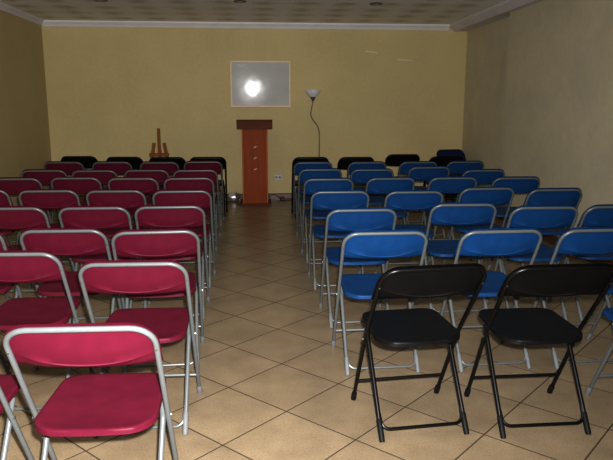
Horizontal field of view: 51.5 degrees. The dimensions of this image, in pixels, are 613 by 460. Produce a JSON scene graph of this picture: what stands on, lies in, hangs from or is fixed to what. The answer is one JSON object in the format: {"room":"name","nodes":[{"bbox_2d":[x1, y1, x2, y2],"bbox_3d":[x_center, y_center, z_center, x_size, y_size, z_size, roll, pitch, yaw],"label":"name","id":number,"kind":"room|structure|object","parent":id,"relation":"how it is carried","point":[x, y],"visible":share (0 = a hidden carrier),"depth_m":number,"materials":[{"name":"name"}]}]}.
{"room":"lecture room","nodes":[
{"label":"lecture room","id":0,"kind":"room"},
{"bbox_2d":[0,10,51,205],"bbox_3d":[-3.474,-0.650,3.883,0.100,2.680,11.600,-1,11,-4],"label":"wall","id":1,"kind":"structure","parent":0,"point":[24,121],"depth_m":8.49,"materials":[{"name":"yellow paint"}]},
{"bbox_2d":[0,2,43,25],"bbox_3d":[-3.391,-1.933,3.642,0.065,0.070,11.600,-1,11,-4],"label":"trim","id":2,"kind":"structure","parent":1,"relation":"attached to","point":[6,8],"depth_m":8.38,"materials":[{"name":"white paint"}]},
{"bbox_2d":[0,0,505,23],"bbox_3d":[-0.243,-2.072,3.922,6.590,0.100,11.700,-1,11,-4],"label":"ceiling","id":3,"kind":"structure","parent":0,"point":[275,11],"depth_m":8.32,"materials":[{"name":"tile"}]},
{"bbox_2d":[233,0,246,2],"bbox_3d":[-0.790,-2.715,7.554,0.160,0.016,0.160,-1,11,-4],"label":"recessed light","id":4,"kind":"object","parent":3,"relation":"in","point":[235,1],"visible":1,"depth_m":7.53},
{"bbox_2d":[42,26,466,194],"bbox_3d":[-0.704,-1.804,9.863,6.590,2.680,0.100,-1,11,-4],"label":"wall","id":5,"kind":"structure","parent":0,"point":[109,90],"depth_m":9.75,"materials":[{"name":"yellow paint"}]},
{"bbox_2d":[42,20,449,29],"bbox_3d":[-0.836,-3.062,9.519,6.070,0.080,0.075,-1,11,-4],"label":"trim","id":6,"kind":"structure","parent":5,"relation":"attached to","point":[58,23],"depth_m":9.50,"materials":[{"name":"white paint"}]},
{"bbox_2d":[230,61,290,106],"bbox_3d":[-0.700,-2.224,9.696,0.914,0.688,0.023,-1,12,-5],"label":"whiteboard","id":7,"kind":"object","parent":5,"relation":"attached to","point":[252,83],"visible":1,"depth_m":9.69,"materials":[{"name":"white plastic"}]},
{"bbox_2d":[78,193,457,201],"bbox_3d":[-0.700,-0.527,10.052,6.390,0.100,0.014,-1,11,-4],"label":"baseboard","id":8,"kind":"structure","parent":5,"relation":"attached to","point":[288,196],"depth_m":10.07,"materials":[{"name":"brown tile"}]},
{"bbox_2d":[275,174,281,179],"bbox_3d":[-0.448,-0.830,10.014,0.110,0.090,0.014,-1,11,-4],"label":"wall socket","id":9,"kind":"object","parent":5,"relation":"attached to","point":[277,176],"visible":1,"depth_m":10.01,"materials":[{"name":"white plastic"}]},
{"bbox_2d":[0,198,612,459],"bbox_3d":[-0.244,0.658,4.450,6.590,0.100,11.700,-1,11,-4],"label":"floor","id":10,"kind":"structure","parent":0,"point":[274,384],"depth_m":3.44,"materials":[{"name":"tile"}]},
{"bbox_2d":[0,189,20,244],"bbox_3d":[-2.626,0.029,5.320,0.470,0.814,0.468,-1,11,-5],"label":"folding chair","id":11,"kind":"object","parent":10,"relation":"on","point":[5,199],"visible":0.5,"depth_m":5.13,"materials":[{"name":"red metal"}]},
{"bbox_2d":[0,234,22,367],"bbox_3d":[-1.892,0.346,3.681,0.470,0.814,0.468,-1,11,-5],"label":"folding chair","id":12,"kind":"object","parent":10,"relation":"on","point":[4,287],"visible":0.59,"depth_m":3.59,"materials":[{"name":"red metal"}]},
{"bbox_2d":[0,374,34,459],"bbox_3d":[-1.230,0.637,2.179,0.470,0.814,0.468,0,11,-2],"label":"folding chair","id":13,"kind":"object","parent":10,"relation":"on","point":[9,385],"visible":0.91,"depth_m":2.23,"materials":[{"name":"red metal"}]},
{"bbox_2d":[0,177,51,245],"bbox_3d":[-2.700,-0.127,6.130,0.470,0.814,0.467,-1,11,-4],"label":"folding chair","id":14,"kind":"object","parent":10,"relation":"on","point":[11,185],"visible":0.33,"depth_m":5.88,"materials":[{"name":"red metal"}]},
{"bbox_2d":[0,206,59,300],"bbox_3d":[-1.957,0.200,4.439,0.470,0.814,0.468,-1,11,-3],"label":"folding chair","id":15,"kind":"object","parent":10,"relation":"on","point":[11,217],"visible":0.41,"depth_m":4.20,"materials":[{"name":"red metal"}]},
{"bbox_2d":[21,169,67,184],"bbox_3d":[-2.754,-0.273,6.886,0.470,0.814,0.468,-1,11,-5],"label":"folding chair","id":16,"kind":"object","parent":10,"relation":"on","point":[44,176],"visible":0.24,"depth_m":6.62,"materials":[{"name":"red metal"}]},
{"bbox_2d":[0,250,94,410],"bbox_3d":[-1.361,0.448,3.155,0.470,0.814,0.467,0,11,-3],"label":"folding chair","id":17,"kind":"object","parent":10,"relation":"on","point":[16,266],"visible":0.82,"depth_m":3.02,"materials":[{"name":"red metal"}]},
{"bbox_2d":[18,189,82,288],"bbox_3d":[-2.059,0.034,5.297,0.470,0.814,0.467,-1,11,-4],"label":"folding chair","id":18,"kind":"object","parent":10,"relation":"on","point":[41,198],"visible":0.35,"depth_m":5.05,"materials":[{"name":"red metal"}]},
{"bbox_2d":[44,161,84,223],"bbox_3d":[-2.915,-0.461,7.859,0.470,0.814,0.467,-1,11,-4],"label":"folding chair","id":19,"kind":"object","parent":10,"relation":"on","point":[68,167],"visible":0.27,"depth_m":7.60,"materials":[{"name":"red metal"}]},
{"bbox_2d":[20,227,121,370],"bbox_3d":[-1.324,0.345,3.692,0.470,0.814,0.468,-1,11,-3],"label":"folding chair","id":20,"kind":"object","parent":10,"relation":"on","point":[87,240],"visible":0.44,"depth_m":3.46,"materials":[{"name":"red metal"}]},
{"bbox_2d":[51,176,111,259],"bbox_3d":[-2.161,-0.139,6.194,0.470,0.814,0.467,0,11,-3],"label":"folding chair","id":21,"kind":"object","parent":10,"relation":"on","point":[79,184],"visible":0.37,"depth_m":5.94,"materials":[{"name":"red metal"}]},
{"bbox_2d":[61,156,103,186],"bbox_3d":[-3.014,-0.618,8.670,0.476,0.814,0.527,-1,11,-4],"label":"folding chair","id":22,"kind":"object","parent":10,"relation":"on","point":[87,161],"visible":0.23,"depth_m":8.38,"materials":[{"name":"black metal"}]},
{"bbox_2d":[3,322,178,459],"bbox_3d":[-0.699,0.634,2.193,0.470,0.814,0.468,-1,11,-3],"label":"folding chair","id":23,"kind":"object","parent":10,"relation":"on","point":[82,405],"visible":1,"depth_m":2.03,"materials":[{"name":"plastic"}]},
{"bbox_2d":[72,169,117,242],"bbox_3d":[-2.218,-0.270,6.869,0.470,0.814,0.467,-1,11,-4],"label":"folding chair","id":24,"kind":"object","parent":10,"relation":"on","point":[104,175],"visible":0.33,"depth_m":6.61,"materials":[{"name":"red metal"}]},
{"bbox_2d":[58,205,143,322],"bbox_3d":[-1.417,0.197,4.457,0.470,0.814,0.467,-1,11,-4],"label":"folding chair","id":25,"kind":"object","parent":10,"relation":"on","point":[98,216],"visible":0.52,"depth_m":4.22,"materials":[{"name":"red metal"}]},
{"bbox_2d":[92,161,131,218],"bbox_3d":[-2.348,-0.464,7.873,0.470,0.814,0.468,-1,11,-5],"label":"folding chair","id":26,"kind":"object","parent":10,"relation":"on","point":[120,167],"visible":0.27,"depth_m":7.62,"materials":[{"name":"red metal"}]},
{"bbox_2d":[86,189,150,259],"bbox_3d":[-1.521,0.036,5.289,0.470,0.814,0.468,-1,11,-3],"label":"folding chair","id":27,"kind":"object","parent":10,"relation":"on","point":[126,198],"visible":0.38,"depth_m":5.04,"materials":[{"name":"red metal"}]},
{"bbox_2d":[106,157,148,196],"bbox_3d":[-2.381,-0.597,8.562,0.476,0.814,0.527,-1,11,-4],"label":"folding chair","id":28,"kind":"object","parent":10,"relation":"on","point":[135,162],"visible":0.17,"depth_m":8.27,"materials":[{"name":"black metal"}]},
{"bbox_2d":[108,177,160,258],"bbox_3d":[-1.622,-0.133,6.163,0.470,0.814,0.468,-1,11,-3],"label":"folding chair","id":29,"kind":"object","parent":10,"relation":"on","point":[147,185],"visible":0.38,"depth_m":5.91,"materials":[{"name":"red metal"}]},
{"bbox_2d":[78,260,201,437],"bbox_3d":[-0.753,0.483,2.977,0.470,0.814,0.468,-1,11,-3],"label":"folding chair","id":30,"kind":"object","parent":10,"relation":"on","point":[100,276],"visible":0.79,"depth_m":2.78,"materials":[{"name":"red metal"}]},
{"bbox_2d":[124,169,169,222],"bbox_3d":[-1.683,-0.280,6.921,0.470,0.814,0.467,0,11,-3],"label":"folding chair","id":31,"kind":"object","parent":10,"relation":"on","point":[160,175],"visible":0.29,"depth_m":6.66,"materials":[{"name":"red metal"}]},
{"bbox_2d":[111,228,204,372],"bbox_3d":[-0.834,0.351,3.660,0.470,0.814,0.468,-2,11,-8],"label":"folding chair","id":32,"kind":"object","parent":10,"relation":"on","point":[172,242],"visible":0.58,"depth_m":3.44,"materials":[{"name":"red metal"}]},
{"bbox_2d":[140,161,178,196],"bbox_3d":[-1.768,-0.459,7.850,0.470,0.814,0.468,-1,11,-3],"label":"folding chair","id":33,"kind":"object","parent":10,"relation":"on","point":[170,167],"visible":0.28,"depth_m":7.59,"materials":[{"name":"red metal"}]},
{"bbox_2d":[146,128,172,196],"bbox_3d":[-2.166,-0.951,9.530,0.518,1.140,0.561,-1,11,-4],"label":"easel","id":34,"kind":"object","parent":10,"relation":"on","point":[152,154],"visible":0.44,"depth_m":9.28,"materials":[{"name":"orange wood"}]},
{"bbox_2d":[149,157,185,186],"bbox_3d":[-1.817,-0.586,8.508,0.476,0.814,0.527,-1,11,-4],"label":"folding chair","id":35,"kind":"object","parent":10,"relation":"on","point":[180,161],"visible":0.14,"depth_m":8.21,"materials":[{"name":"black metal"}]},
{"bbox_2d":[134,204,209,319],"bbox_3d":[-0.934,0.189,4.500,0.470,0.814,0.467,-1,11,-6],"label":"folding chair","id":36,"kind":"object","parent":10,"relation":"on","point":[173,215],"visible":0.56,"depth_m":4.28,"materials":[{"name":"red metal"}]},
{"bbox_2d":[152,189,215,287],"bbox_3d":[-1.001,0.038,5.278,0.470,0.814,0.468,-1,11,-5],"label":"folding chair","id":37,"kind":"object","parent":10,"relation":"on","point":[202,198],"visible":0.52,"depth_m":5.04,"materials":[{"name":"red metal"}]},
{"bbox_2d":[164,177,216,260],"bbox_3d":[-1.115,-0.136,6.178,0.470,0.814,0.468,-1,11,-6],"label":"folding chair","id":38,"kind":"object","parent":10,"relation":"on","point":[206,183],"visible":0.45,"depth_m":5.93,"materials":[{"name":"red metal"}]},
{"bbox_2d":[173,169,220,243],"bbox_3d":[-1.179,-0.278,6.911,0.470,0.814,0.468,-1,11,-5],"label":"folding chair","id":39,"kind":"object","parent":10,"relation":"on","point":[210,173],"visible":0.47,"depth_m":6.66,"materials":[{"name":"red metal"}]},
{"bbox_2d":[184,161,224,225],"bbox_3d":[-1.270,-0.478,7.948,0.470,0.814,0.468,-1,11,-5],"label":"folding chair","id":40,"kind":"object","parent":10,"relation":"on","point":[215,165],"visible":0.41,"depth_m":7.71,"materials":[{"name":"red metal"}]},
{"bbox_2d":[190,157,227,216],"bbox_3d":[-1.304,-0.594,8.548,0.476,0.814,0.527,-1,11,-5],"label":"folding chair","id":41,"kind":"object","parent":10,"relation":"on","point":[221,160],"visible":0.38,"depth_m":8.33,"materials":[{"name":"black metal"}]},
{"bbox_2d":[227,192,240,201],"bbox_3d":[-1.127,-0.511,9.823,0.226,0.155,0.144,-1,11,-4],"label":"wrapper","id":42,"kind":"object","parent":10,"relation":"on","point":[232,196],"visible":0.98,"depth_m":9.78,"materials":[{"name":"silver metal"}]},
{"bbox_2d":[237,120,271,205],"bbox_3d":[-0.772,-1.023,9.557,0.516,1.262,0.542,-1,11,-4],"label":"lectern","id":43,"kind":"object","parent":10,"relation":"on","point":[254,132],"visible":1,"depth_m":9.35,"materials":[{"name":"brown wood"}]},
{"bbox_2d":[291,157,328,217],"bbox_3d":[0.038,-0.591,8.535,0.476,0.814,0.527,-1,11,-4],"label":"folding chair","id":44,"kind":"object","parent":10,"relation":"on","point":[298,159],"visible":0.39,"depth_m":8.26,"materials":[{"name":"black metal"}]},
{"bbox_2d":[293,161,332,227],"bbox_3d":[0.069,-0.458,7.847,0.470,0.814,0.468,-1,11,-3],"label":"folding chair","id":45,"kind":"object","parent":10,"relation":"on","point":[298,166],"visible":0.41,"depth_m":7.60,"materials":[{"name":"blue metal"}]},
{"bbox_2d":[305,90,320,156],"bbox_3d":[0.152,-1.269,9.698,0.353,1.692,0.270,-1,11,-4],"label":"floor lamp","id":46,"kind":"object","parent":10,"relation":"on","point":[312,94],"visible":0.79,"depth_m":9.52,"materials":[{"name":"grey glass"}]},
{"bbox_2d":[296,168,341,242],"bbox_3d":[0.130,-0.296,7.010,0.470,0.814,0.468,-1,11,-5],"label":"folding chair","id":47,"kind":"object","parent":10,"relation":"on","point":[306,173],"visible":0.43,"depth_m":6.77,"materials":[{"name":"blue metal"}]},
{"bbox_2d":[301,177,353,263],"bbox_3d":[0.190,-0.123,6.117,0.470,0.814,0.467,-1,11,-4],"label":"folding chair","id":48,"kind":"object","parent":10,"relation":"on","point":[311,185],"visible":0.56,"depth_m":5.89,"materials":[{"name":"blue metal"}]},
{"bbox_2d":[307,190,369,289],"bbox_3d":[0.253,0.044,5.249,0.470,0.814,0.468,-1,11,-3],"label":"folding chair","id":49,"kind":"object","parent":10,"relation":"on","point":[320,199],"visible":0.59,"depth_m":5.03,"materials":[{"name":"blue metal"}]},
{"bbox_2d":[337,157,373,206],"bbox_3d":[0.630,-0.594,8.552,0.476,0.814,0.527,-1,11,-4],"label":"folding chair","id":50,"kind":"object","parent":10,"relation":"on","point":[343,163],"visible":0.3,"depth_m":8.26,"materials":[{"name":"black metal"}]},
{"bbox_2d":[319,207,396,327],"bbox_3d":[0.340,0.212,4.381,0.470,0.814,0.468,-1,11,-5],"label":"folding chair","id":51,"kind":"object","parent":10,"relation":"on","point":[365,218],"visible":0.7,"depth_m":4.17,"materials":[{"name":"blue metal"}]},
{"bbox_2d":[347,161,385,206],"bbox_3d":[0.712,-0.460,7.861,0.470,0.814,0.467,-1,11,-4],"label":"folding chair","id":52,"kind":"object","parent":10,"relation":"on","point":[354,165],"visible":0.37,"depth_m":7.60,"materials":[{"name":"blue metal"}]},
{"bbox_2d":[350,168,393,204],"bbox_3d":[0.681,-0.291,6.988,0.470,0.814,0.467,-1,11,-4],"label":"folding chair","id":53,"kind":"object","parent":10,"relation":"on","point":[361,175],"visible":0.33,"depth_m":6.74,"materials":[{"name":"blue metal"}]},
{"bbox_2d":[331,229,427,375],"bbox_3d":[0.400,0.356,3.637,0.470,0.814,0.468,-1,11,-5],"label":"folding chair","id":54,"kind":"object","parent":10,"relation":"on","point":[365,244],"visible":0.72,"depth_m":3.44,"materials":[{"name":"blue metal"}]},
{"bbox_2d":[365,177,414,260],"bbox_3d":[0.763,-0.135,6.179,0.470,0.814,0.467,-1,11,-6],"label":"folding chair","id":55,"kind":"object","parent":10,"relation":"on","point":[375,185],"visible":0.53,"depth_m":5.94,"materials":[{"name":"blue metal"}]},
{"bbox_2d":[385,154,419,210],"bbox_3d":[1.311,-0.686,9.029,0.476,0.814,0.527,-1,11,-4],"label":"folding chair","id":56,"kind":"object","parent":10,"relation":"on","point":[393,159],"visible":0.31,"depth_m":8.75,"materials":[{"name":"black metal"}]},
{"bbox_2d":[374,190,442,272],"bbox_3d":[0.831,0.045,5.245,0.470,0.814,0.467,-1,11,-4],"label":"folding chair","id":57,"kind":"object","parent":10,"relation":"on","point":[396,199],"visible":0.44,"depth_m":5.01,"materials":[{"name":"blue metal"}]},
{"bbox_2d":[398,161,436,226],"bbox_3d":[1.325,-0.468,7.902,0.470,0.814,0.468,-1,11,-5],"label":"folding chair","id":58,"kind":"object","parent":10,"relation":"on","point":[404,167],"visible":0.42,"depth_m":7.65,"materials":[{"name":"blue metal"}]},
{"bbox_2d":[351,263,486,441],"bbox_3d":[0.491,0.493,2.929,0.476,0.814,0.527,-2,11,-10],"label":"folding chair","id":59,"kind":"object","parent":10,"relation":"on","point":[412,327],"visible":1,"depth_m":2.82,"materials":[{"name":"black plastic"}]},
{"bbox_2d":[400,166,449,237],"bbox_3d":[1.332,-0.343,7.256,0.470,0.814,0.468,-1,11,-5],"label":"folding chair","id":60,"kind":"object","parent":10,"relation":"on","point":[418,173],"visible":0.38,"depth_m":7.01,"materials":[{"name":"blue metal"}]},
{"bbox_2d":[419,156,463,210],"bbox_3d":[1.823,-0.612,8.651,0.476,0.814,0.527,-1,11,-4],"label":"folding chair","id":61,"kind":"object","parent":10,"relation":"on","point":[440,160],"visible":0.27,"depth_m":8.36,"materials":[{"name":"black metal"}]},
{"bbox_2d":[421,176,476,260],"bbox_3d":[1.358,-0.143,6.220,0.470,0.814,0.467,-1,11,-4],"label":"folding chair","id":62,"kind":"object","parent":10,"relation":"on","point":[444,184],"visible":0.43,"depth_m":5.97,"materials":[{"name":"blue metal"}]},
{"bbox_2d":[436,149,465,201],"bbox_3d":[2.239,-0.788,9.563,0.468,0.814,0.467,-3,11,-14],"label":"folding chair","id":63,"kind":"object","parent":10,"relation":"on","point":[446,152],"visible":0.36,"depth_m":9.68,"materials":[{"name":"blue plastic"}]},
{"bbox_2d":[415,202,496,311],"bbox_3d":[1.062,0.169,4.608,0.470,0.814,0.468,-1,11,-3],"label":"folding chair","id":64,"kind":"object","parent":10,"relation":"on","point":[445,213],"visible":0.63,"depth_m":4.39,"materials":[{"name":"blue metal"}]},
{"bbox_2d":[442,161,483,226],"bbox_3d":[1.911,-0.479,7.961,0.470,0.814,0.467,-1,11,-4],"label":"folding chair","id":65,"kind":"object","parent":10,"relation":"on","point":[455,167],"visible":0.26,"depth_m":7.71,"materials":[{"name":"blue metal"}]},
{"bbox_2d":[447,169,504,236],"bbox_3d":[1.838,-0.280,6.931,0.470,0.814,0.467,-1,11,-6],"label":"folding chair","id":66,"kind":"object","parent":10,"relation":"on","point":[483,176],"visible":0.31,"depth_m":6.68,"materials":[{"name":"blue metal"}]},
{"bbox_2d":[442,186,513,273],"bbox_3d":[1.455,0.004,5.459,0.470,0.814,0.467,-1,11,-6],"label":"folding chair","id":67,"kind":"object","parent":10,"relation":"on","point":[497,195],"visible":0.59,"depth_m":5.23,"materials":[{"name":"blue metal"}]},
{"bbox_2d":[440,228,541,371],"bbox_3d":[1.029,0.347,3.686,0.470,0.814,0.467,-1,11,-6],"label":"folding chair","id":68,"kind":"object","parent":10,"relation":"on","point":[490,242],"visible":0.64,"depth_m":3.47,"materials":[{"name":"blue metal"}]},
{"bbox_2d":[491,176,540,260],"bbox_3d":[1.956,-0.143,6.221,0.470,0.814,0.468,-1,11,-3],"label":"folding chair","id":69,"kind":"object","parent":10,"relation":"on","point":[519,184],"visible":0.37,"depth_m":5.97,"materials":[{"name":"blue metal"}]},
{"bbox_2d":[486,205,577,320],"bbox_3d":[1.569,0.193,4.485,0.470,0.814,0.468,-1,11,-3],"label":"folding chair","id":70,"kind":"object","parent":10,"relation":"on","point":[525,216],"visible":0.64,"depth_m":4.26,"materials":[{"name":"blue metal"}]},
{"bbox_2d":[464,263,612,438],"bbox_3d":[1.051,0.490,2.946,0.476,0.814,0.527,-1,11,-5],"label":"folding chair","id":71,"kind":"object","parent":10,"relation":"on","point":[519,326],"visible":1,"depth_m":2.84,"materials":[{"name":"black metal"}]},
{"bbox_2d":[504,188,582,270],"bbox_3d":[1.985,0.019,5.386,0.470,0.814,0.468,-1,11,-5],"label":"folding chair","id":72,"kind":"object","parent":10,"relation":"on","point":[538,196],"visible":0.47,"depth_m":5.15,"materials":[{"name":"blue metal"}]},
{"bbox_2d":[532,227,612,368],"bbox_3d":[1.580,0.340,3.722,0.470,0.814,0.468,-1,11,-5],"label":"folding chair","id":73,"kind":"object","parent":10,"relation":"on","point":[579,240],"visible":0.47,"depth_m":3.49,"materials":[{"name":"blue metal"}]},
{"bbox_2d":[547,204,612,320],"bbox_3d":[2.061,0.184,4.530,0.470,0.814,0.467,-1,11,-6],"label":"folding chair","id":74,"kind":"object","parent":10,"relation":"on","point":[600,215],"visible":0.55,"depth_m":4.30,"materials":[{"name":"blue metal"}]},
{"bbox_2d":[584,308,612,395],"bbox_3d":[1.671,0.480,2.998,0.470,0.814,0.467,-1,11,-6],"label":"folding chair","id":75,"kind":"object","parent":10,"relation":"on","point":[607,312],"visible":1,"depth_m":3.13,"materials":[{"name":"blue plastic"}]},
{"bbox_2d":[462,0,612,236],"bbox_3d":[2.931,-0.744,4.386,0.230,2.680,11.600,-1,11,-4],"label":"wall","id":76,"kind":"structure","parent":0,"point":[538,95],"depth_m":6.88,"materials":[{"name":"yellow paint"}]},
{"bbox_2d":[449,0,542,31],"bbox_3d":[2.792,-2.011,4.129,0.310,0.095,11.600,-1,11,-4],"label":"trim","id":77,"kind":"structure","parent":76,"relation":"attached to","point":[502,10],"depth_m":8.29,"materials":[{"name":"white paint"}]},
{"bbox_2d":[496,206,612,264],"bbox_3d":[2.874,0.524,4.619,0.144,0.100,11.586,-1,11,-4],"label":"baseboard","id":78,"kind":"structure","parent":76,"relation":"attached to","point":[551,239],"depth_m":6.77,"materials":[{"name":"brown tile"}]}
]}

